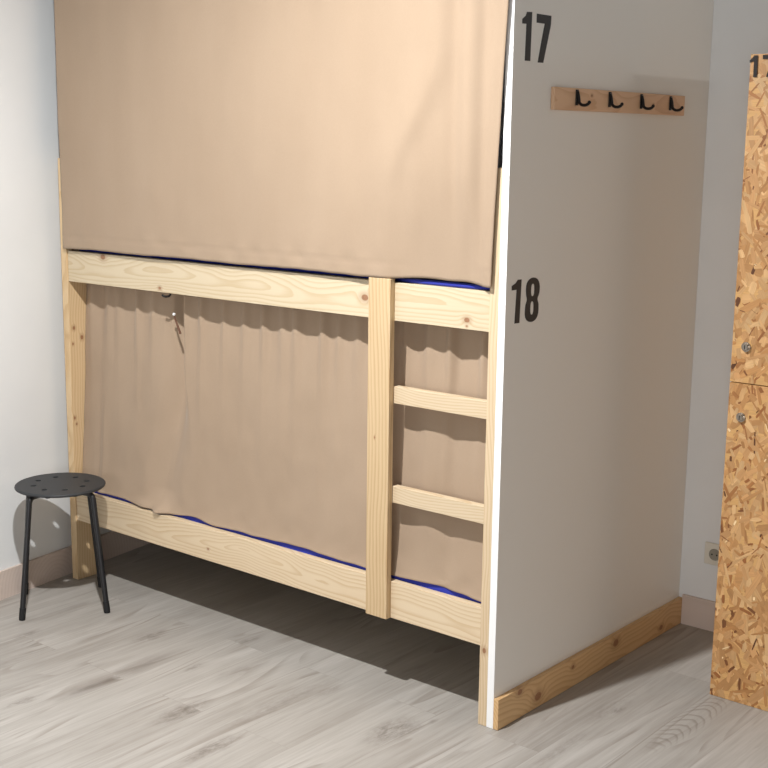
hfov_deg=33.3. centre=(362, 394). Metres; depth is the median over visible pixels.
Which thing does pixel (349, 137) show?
curtain
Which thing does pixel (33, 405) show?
wall
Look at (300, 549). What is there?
mattress
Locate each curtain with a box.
[54,0,508,287]
[83,283,488,601]
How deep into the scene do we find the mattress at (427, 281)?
4.16 m
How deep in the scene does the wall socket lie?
4.71 m
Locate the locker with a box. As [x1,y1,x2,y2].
[710,54,767,710]
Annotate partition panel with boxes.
[486,0,713,729]
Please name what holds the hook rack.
attached to the partition panel
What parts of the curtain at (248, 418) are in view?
tie cord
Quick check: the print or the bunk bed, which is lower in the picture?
the bunk bed
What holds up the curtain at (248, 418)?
hanging from the bunk bed
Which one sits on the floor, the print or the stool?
the stool
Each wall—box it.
[0,0,111,570]
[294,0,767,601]
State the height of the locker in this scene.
2.034 m
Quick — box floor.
[0,543,767,767]
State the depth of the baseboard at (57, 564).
5.24 m
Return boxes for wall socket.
[704,542,718,565]
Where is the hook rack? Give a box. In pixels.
[551,87,684,115]
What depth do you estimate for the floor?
4.20 m
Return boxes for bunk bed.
[58,158,502,725]
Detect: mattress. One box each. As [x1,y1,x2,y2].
[79,249,489,289]
[94,491,480,602]
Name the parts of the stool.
leg, leg, seat, leg, leg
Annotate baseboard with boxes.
[0,531,149,600]
[681,594,715,631]
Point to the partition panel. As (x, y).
(601, 211)
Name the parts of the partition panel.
skirting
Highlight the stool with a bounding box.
[14,472,109,620]
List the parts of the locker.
door, door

